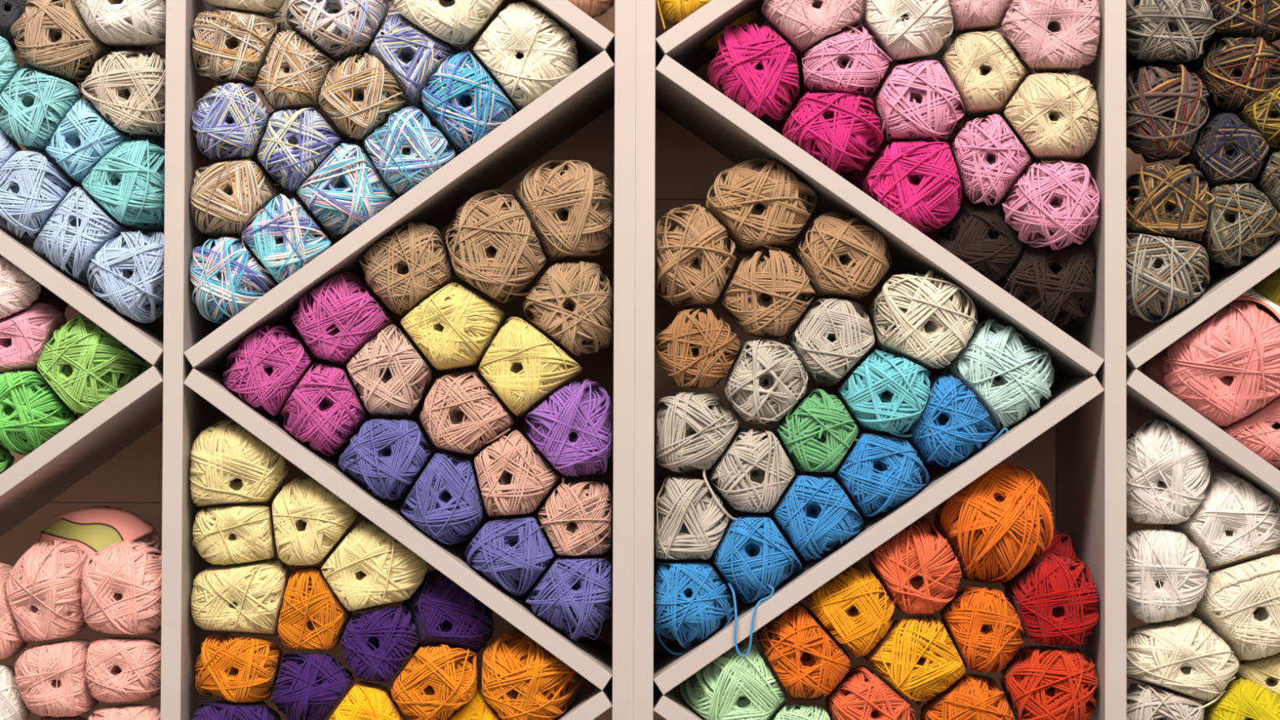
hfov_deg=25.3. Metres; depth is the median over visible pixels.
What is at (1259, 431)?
yarn ball
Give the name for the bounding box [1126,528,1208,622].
yarn ball
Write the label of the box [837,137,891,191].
yarn ball
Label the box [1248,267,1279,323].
yarn ball
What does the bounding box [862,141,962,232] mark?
yarn ball
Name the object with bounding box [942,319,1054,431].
yarn ball
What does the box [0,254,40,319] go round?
yarn ball
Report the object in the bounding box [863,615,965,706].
yarn ball
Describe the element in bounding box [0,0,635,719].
shelving
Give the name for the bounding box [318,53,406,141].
yarn ball
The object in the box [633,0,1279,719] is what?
shelving
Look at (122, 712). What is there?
yarn ball
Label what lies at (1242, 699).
yarn ball
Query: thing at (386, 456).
yarn ball
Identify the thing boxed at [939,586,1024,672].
yarn ball
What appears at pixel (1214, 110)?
yarn ball
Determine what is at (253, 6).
yarn ball
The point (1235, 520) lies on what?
yarn ball
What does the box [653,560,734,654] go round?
yarn ball
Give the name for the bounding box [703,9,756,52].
yarn ball
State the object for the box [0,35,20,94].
yarn ball
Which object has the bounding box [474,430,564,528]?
yarn ball
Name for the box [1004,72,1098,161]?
yarn ball
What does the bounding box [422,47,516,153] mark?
yarn ball
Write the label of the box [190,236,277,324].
yarn ball
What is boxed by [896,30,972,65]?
yarn ball
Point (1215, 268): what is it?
yarn ball
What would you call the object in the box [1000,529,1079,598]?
yarn ball
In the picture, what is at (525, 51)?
yarn ball
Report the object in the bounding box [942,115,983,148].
yarn ball
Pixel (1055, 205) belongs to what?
yarn ball
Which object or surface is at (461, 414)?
yarn ball
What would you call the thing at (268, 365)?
yarn ball
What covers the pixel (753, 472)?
yarn ball
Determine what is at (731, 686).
yarn ball
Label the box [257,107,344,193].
yarn ball
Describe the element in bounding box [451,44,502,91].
yarn ball
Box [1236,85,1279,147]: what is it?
yarn ball
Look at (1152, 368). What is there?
yarn ball
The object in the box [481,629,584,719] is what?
yarn ball
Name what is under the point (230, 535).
yarn ball
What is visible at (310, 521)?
yarn ball
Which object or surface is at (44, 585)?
yarn ball
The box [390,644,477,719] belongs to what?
yarn ball
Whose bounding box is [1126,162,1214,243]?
yarn ball
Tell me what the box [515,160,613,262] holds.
yarn ball
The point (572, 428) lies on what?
yarn ball
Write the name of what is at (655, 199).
wall
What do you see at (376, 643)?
yarn ball
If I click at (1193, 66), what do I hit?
yarn ball
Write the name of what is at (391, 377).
yarn ball
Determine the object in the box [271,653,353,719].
yarn ball
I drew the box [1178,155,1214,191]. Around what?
yarn ball
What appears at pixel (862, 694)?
yarn ball
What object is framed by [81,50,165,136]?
yarn ball
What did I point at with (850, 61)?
yarn ball
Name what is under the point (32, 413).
yarn ball
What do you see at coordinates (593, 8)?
yarn ball
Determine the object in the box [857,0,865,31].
yarn ball
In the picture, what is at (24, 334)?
yarn ball
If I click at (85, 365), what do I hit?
yarn ball
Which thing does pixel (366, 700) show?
yarn ball
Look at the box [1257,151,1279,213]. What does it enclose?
yarn ball
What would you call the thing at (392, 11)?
yarn ball
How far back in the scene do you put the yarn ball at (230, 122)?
2.52 m
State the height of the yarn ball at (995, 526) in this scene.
0.109 m
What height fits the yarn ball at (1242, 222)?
0.074 m
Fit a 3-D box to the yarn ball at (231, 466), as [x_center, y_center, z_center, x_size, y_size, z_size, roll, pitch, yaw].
[-0.356,0.093,2.558,0.087,0.082,0.111,0,-1,0]
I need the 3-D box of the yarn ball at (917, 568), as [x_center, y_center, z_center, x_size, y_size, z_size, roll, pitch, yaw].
[0.246,0.182,2.557,0.082,0.087,0.112,0,-1,4]
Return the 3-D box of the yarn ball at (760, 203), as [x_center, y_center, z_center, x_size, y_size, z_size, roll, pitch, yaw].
[0.110,-0.139,2.572,0.105,0.086,0.119,0,-1,0]
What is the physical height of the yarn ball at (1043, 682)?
0.078 m
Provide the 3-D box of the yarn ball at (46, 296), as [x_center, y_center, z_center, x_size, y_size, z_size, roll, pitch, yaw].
[-0.545,-0.056,2.623,0.043,0.038,0.044,1,-1,-12]
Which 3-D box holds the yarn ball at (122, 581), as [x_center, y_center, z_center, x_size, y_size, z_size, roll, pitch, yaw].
[-0.456,0.203,2.549,0.076,0.084,0.099,0,-1,0]
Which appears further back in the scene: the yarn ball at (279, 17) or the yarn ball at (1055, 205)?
the yarn ball at (279, 17)
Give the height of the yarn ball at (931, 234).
0.079 m
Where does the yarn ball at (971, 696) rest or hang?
on the shelving at (688, 132)
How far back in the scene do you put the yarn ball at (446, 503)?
2.51 m
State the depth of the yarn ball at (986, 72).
2.52 m
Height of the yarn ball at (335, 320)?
0.086 m
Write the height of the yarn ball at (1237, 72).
0.064 m
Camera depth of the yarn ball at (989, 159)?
2.52 m
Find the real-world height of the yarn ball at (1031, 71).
0.074 m
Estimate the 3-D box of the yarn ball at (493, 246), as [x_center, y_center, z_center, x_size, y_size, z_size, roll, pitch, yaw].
[-0.129,-0.102,2.563,0.090,0.103,0.118,0,-1,-2]
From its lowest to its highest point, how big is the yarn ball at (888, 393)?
0.078 m
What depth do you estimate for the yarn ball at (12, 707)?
2.52 m
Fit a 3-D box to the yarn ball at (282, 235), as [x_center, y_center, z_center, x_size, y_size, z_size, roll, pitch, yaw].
[-0.315,-0.107,2.560,0.079,0.081,0.096,0,-1,-3]
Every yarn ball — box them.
[0,0,32,51]
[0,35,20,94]
[0,68,83,151]
[0,127,22,168]
[0,150,74,241]
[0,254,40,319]
[0,302,66,374]
[0,371,78,454]
[0,443,14,474]
[0,561,28,659]
[0,664,30,719]
[6,539,88,642]
[10,0,111,83]
[14,638,99,717]
[20,63,82,97]
[26,148,83,188]
[32,284,68,313]
[33,186,133,284]
[37,314,149,416]
[37,505,160,562]
[39,715,87,719]
[45,97,135,182]
[72,0,165,47]
[81,44,158,82]
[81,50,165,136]
[81,139,164,232]
[81,540,161,635]
[84,637,160,702]
[86,231,164,323]
[88,703,160,719]
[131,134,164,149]
[131,227,164,234]
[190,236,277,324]
[190,419,288,508]
[191,9,278,87]
[191,82,270,160]
[191,160,279,237]
[191,558,291,635]
[191,700,280,719]
[192,505,275,564]
[195,635,282,702]
[204,0,284,14]
[222,324,311,415]
[241,194,332,283]
[255,0,304,39]
[255,29,333,111]
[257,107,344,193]
[271,475,360,565]
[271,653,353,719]
[275,185,324,231]
[277,566,352,649]
[280,363,368,455]
[285,0,389,63]
[291,272,394,367]
[297,143,397,236]
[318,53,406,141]
[320,519,428,611]
[328,680,406,719]
[338,418,431,500]
[340,604,417,683]
[346,324,434,417]
[355,0,399,62]
[359,222,454,317]
[363,106,455,195]
[368,13,459,109]
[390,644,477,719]
[393,0,505,47]
[400,282,505,370]
[400,453,484,544]
[401,570,494,653]
[419,371,513,457]
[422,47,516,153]
[445,189,546,302]
[446,684,502,719]
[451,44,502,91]
[464,517,553,595]
[472,1,578,111]
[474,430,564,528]
[478,316,582,416]
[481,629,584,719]
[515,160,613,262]
[522,261,612,357]
[524,378,612,476]
[525,555,611,640]
[537,481,612,555]
[567,0,613,17]
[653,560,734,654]
[655,391,738,472]
[655,476,729,559]
[656,204,736,308]
[656,308,740,387]
[657,0,711,29]
[680,640,786,719]
[702,426,795,520]
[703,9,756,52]
[706,22,800,122]
[706,158,817,253]
[709,514,801,657]
[721,249,815,338]
[722,339,808,425]
[756,602,850,700]
[760,53,810,135]
[761,0,862,55]
[770,475,864,561]
[773,388,858,472]
[773,703,830,719]
[782,92,884,173]
[784,297,875,386]
[792,211,892,300]
[800,25,892,97]
[804,562,894,657]
[825,665,915,719]
[835,433,928,516]
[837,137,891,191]
[837,349,933,437]
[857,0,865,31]
[862,0,953,61]
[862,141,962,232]
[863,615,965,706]
[868,515,962,613]
[869,270,977,368]
[871,60,964,145]
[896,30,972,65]
[905,374,1008,467]
[920,184,968,243]
[920,673,1014,719]
[933,462,1053,583]
[935,200,1024,284]
[939,31,1031,116]
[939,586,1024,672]
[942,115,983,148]
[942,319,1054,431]
[948,0,1013,32]
[950,113,1032,205]
[978,26,1021,57]
[982,59,1035,139]
[992,138,1042,204]
[997,238,1094,329]
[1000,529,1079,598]
[1000,645,1097,719]
[1001,0,1100,73]
[1001,160,1099,250]
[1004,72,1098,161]
[1005,550,1098,645]
[1125,0,1240,63]
[1125,48,1182,81]
[1126,64,1209,163]
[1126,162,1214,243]
[1126,233,1209,323]
[1126,418,1210,524]
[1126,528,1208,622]
[1126,617,1239,709]
[1126,683,1204,719]
[1140,346,1173,395]
[1161,287,1279,426]
[1163,469,1279,568]
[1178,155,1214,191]
[1182,31,1226,77]
[1184,112,1269,186]
[1189,94,1244,151]
[1190,552,1279,660]
[1195,242,1230,279]
[1196,182,1279,267]
[1197,36,1279,112]
[1202,677,1279,719]
[1209,0,1279,43]
[1217,395,1279,470]
[1231,652,1279,695]
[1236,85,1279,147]
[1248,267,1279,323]
[1249,146,1279,191]
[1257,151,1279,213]
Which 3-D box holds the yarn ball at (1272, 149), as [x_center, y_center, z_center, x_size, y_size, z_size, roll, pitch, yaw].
[0.584,-0.181,2.642,0.068,0.073,0.079,0,-1,7]
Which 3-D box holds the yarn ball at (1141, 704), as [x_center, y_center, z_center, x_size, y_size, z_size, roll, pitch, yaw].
[0.463,0.327,2.545,0.074,0.078,0.092,0,-1,3]
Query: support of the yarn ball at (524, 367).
on the yarn ball at (514, 477)
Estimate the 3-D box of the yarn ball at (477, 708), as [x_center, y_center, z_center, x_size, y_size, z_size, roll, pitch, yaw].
[-0.147,0.331,2.557,0.069,0.077,0.089,0,-1,-3]
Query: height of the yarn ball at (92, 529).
0.091 m
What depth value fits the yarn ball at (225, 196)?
2.52 m
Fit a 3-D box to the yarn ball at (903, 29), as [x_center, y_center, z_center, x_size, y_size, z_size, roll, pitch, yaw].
[0.240,-0.309,2.561,0.081,0.082,0.108,0,-1,0]
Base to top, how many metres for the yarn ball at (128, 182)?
0.080 m
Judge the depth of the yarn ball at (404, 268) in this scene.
2.52 m
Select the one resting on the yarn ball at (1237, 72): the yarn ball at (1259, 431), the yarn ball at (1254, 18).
the yarn ball at (1254, 18)
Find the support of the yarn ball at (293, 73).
on the yarn ball at (294, 144)
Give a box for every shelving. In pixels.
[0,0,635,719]
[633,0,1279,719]
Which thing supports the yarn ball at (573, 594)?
on the shelving at (135, 445)
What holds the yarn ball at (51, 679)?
on the yarn ball at (48, 717)
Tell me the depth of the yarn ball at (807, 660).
2.51 m
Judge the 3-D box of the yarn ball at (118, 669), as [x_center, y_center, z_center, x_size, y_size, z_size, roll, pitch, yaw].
[-0.454,0.276,2.546,0.067,0.058,0.088,0,-1,4]
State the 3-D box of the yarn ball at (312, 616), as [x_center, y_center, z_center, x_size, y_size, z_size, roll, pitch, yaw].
[-0.291,0.223,2.555,0.063,0.074,0.106,0,-1,0]
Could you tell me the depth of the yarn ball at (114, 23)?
2.52 m
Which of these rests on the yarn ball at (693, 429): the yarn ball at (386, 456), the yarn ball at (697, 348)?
the yarn ball at (697, 348)
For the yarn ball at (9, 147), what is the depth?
2.53 m
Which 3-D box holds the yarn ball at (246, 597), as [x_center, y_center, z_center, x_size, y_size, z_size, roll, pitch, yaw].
[-0.356,0.213,2.557,0.084,0.070,0.110,0,-1,0]
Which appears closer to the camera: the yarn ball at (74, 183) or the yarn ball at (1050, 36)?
the yarn ball at (1050, 36)
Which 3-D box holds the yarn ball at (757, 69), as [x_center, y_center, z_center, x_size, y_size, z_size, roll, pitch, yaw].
[0.102,-0.259,2.571,0.084,0.091,0.108,0,-1,5]
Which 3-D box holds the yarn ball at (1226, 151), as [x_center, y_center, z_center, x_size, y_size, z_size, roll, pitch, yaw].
[0.526,-0.189,2.563,0.071,0.064,0.087,0,-1,5]
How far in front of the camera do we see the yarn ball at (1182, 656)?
2.51 m
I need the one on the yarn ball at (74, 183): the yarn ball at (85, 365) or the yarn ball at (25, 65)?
the yarn ball at (25, 65)
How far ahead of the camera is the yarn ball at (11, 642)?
2.52 m
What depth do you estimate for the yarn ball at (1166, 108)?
2.52 m
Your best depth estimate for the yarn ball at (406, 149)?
2.52 m
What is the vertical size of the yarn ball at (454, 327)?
0.078 m
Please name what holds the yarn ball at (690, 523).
on the yarn ball at (692, 602)
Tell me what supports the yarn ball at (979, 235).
on the shelving at (688, 132)
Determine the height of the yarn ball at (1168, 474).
0.094 m
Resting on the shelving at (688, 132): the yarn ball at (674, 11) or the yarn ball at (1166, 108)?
the yarn ball at (674, 11)
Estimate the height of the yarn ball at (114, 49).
0.078 m
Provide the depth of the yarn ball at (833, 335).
2.52 m
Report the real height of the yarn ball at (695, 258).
0.092 m
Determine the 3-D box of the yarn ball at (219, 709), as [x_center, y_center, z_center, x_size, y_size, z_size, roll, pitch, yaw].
[-0.356,0.337,2.547,0.085,0.067,0.095,0,-1,-3]
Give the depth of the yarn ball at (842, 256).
2.52 m
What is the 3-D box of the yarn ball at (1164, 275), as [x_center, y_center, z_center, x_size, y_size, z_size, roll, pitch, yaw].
[0.468,-0.072,2.562,0.085,0.079,0.110,0,-1,11]
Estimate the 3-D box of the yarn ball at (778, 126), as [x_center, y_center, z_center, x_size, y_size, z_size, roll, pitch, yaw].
[0.138,-0.245,2.671,0.084,0.090,0.106,0,-1,5]
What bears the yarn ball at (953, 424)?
on the shelving at (688, 132)
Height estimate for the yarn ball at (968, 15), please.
0.073 m
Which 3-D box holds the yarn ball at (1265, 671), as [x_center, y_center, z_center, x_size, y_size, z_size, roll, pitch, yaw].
[0.568,0.289,2.561,0.074,0.057,0.079,0,-1,7]
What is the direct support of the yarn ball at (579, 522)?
on the yarn ball at (573, 594)
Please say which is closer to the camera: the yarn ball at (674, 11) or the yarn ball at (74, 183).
the yarn ball at (674, 11)
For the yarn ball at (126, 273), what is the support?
on the shelving at (135, 445)
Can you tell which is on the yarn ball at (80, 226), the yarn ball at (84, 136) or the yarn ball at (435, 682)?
the yarn ball at (84, 136)
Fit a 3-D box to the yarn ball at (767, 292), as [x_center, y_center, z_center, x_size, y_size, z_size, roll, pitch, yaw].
[0.113,-0.059,2.561,0.081,0.077,0.112,0,-1,-3]
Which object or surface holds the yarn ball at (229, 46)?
on the yarn ball at (230, 122)
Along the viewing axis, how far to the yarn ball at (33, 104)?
2.52 m
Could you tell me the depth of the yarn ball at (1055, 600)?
2.51 m
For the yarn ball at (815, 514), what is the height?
0.077 m
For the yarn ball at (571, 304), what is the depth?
2.52 m
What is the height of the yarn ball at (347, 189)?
0.083 m
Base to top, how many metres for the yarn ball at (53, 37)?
0.078 m
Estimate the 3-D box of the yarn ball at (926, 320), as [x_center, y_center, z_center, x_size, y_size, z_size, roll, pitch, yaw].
[0.255,-0.036,2.560,0.095,0.088,0.123,0,-1,0]
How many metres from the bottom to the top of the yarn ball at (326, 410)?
0.082 m
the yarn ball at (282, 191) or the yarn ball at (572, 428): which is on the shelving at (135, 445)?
the yarn ball at (282, 191)
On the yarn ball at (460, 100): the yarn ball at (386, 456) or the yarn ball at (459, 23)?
the yarn ball at (459, 23)
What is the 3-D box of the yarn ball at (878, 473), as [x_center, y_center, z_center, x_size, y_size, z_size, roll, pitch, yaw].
[0.216,0.103,2.555,0.084,0.075,0.102,0,-1,0]
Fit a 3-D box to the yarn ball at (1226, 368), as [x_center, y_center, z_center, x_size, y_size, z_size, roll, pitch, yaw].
[0.543,-0.004,2.551,0.147,0.127,0.115,2,-2,-44]
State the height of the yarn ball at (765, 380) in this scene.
0.075 m
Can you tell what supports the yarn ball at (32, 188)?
on the shelving at (135, 445)
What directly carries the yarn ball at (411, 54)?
on the yarn ball at (406, 149)
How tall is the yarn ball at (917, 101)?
0.082 m
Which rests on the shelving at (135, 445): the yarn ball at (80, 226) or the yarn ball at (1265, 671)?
the yarn ball at (80, 226)
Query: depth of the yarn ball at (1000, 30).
2.62 m
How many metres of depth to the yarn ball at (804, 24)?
2.52 m
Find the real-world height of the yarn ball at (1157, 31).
0.074 m
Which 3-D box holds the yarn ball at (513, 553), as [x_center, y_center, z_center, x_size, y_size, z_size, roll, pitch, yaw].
[-0.117,0.175,2.550,0.082,0.071,0.102,0,-1,0]
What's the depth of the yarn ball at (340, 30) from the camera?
2.52 m
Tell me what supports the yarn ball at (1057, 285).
on the shelving at (688, 132)
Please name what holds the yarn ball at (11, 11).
on the yarn ball at (9, 64)
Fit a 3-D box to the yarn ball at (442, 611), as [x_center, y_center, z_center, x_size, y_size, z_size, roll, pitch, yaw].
[-0.175,0.232,2.574,0.088,0.083,0.104,0,-1,0]
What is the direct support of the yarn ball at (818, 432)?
on the yarn ball at (815, 514)
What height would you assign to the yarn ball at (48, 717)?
0.066 m
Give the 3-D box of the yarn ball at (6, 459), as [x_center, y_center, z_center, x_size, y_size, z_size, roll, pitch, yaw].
[-0.602,0.089,2.559,0.079,0.070,0.088,0,-1,0]
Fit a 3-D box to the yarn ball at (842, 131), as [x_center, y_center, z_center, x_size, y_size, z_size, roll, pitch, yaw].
[0.171,-0.201,2.564,0.092,0.075,0.113,0,-1,0]
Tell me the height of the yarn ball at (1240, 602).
0.095 m
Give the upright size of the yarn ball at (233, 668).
0.058 m
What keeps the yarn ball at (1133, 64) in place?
in the shelving at (688, 132)
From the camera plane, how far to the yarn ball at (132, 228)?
2.62 m
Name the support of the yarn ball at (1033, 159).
in the shelving at (688, 132)
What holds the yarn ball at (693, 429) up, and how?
on the yarn ball at (690, 523)
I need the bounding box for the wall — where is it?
[72,199,1054,506]
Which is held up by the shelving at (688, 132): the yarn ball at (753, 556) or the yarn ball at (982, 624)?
the yarn ball at (753, 556)
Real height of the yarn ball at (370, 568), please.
0.083 m
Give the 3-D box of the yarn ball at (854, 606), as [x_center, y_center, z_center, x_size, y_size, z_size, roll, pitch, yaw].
[0.187,0.222,2.554,0.084,0.083,0.103,0,-1,0]
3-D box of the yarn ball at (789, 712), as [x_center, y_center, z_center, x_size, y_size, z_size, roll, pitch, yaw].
[0.142,0.338,2.541,0.071,0.066,0.084,0,-1,0]

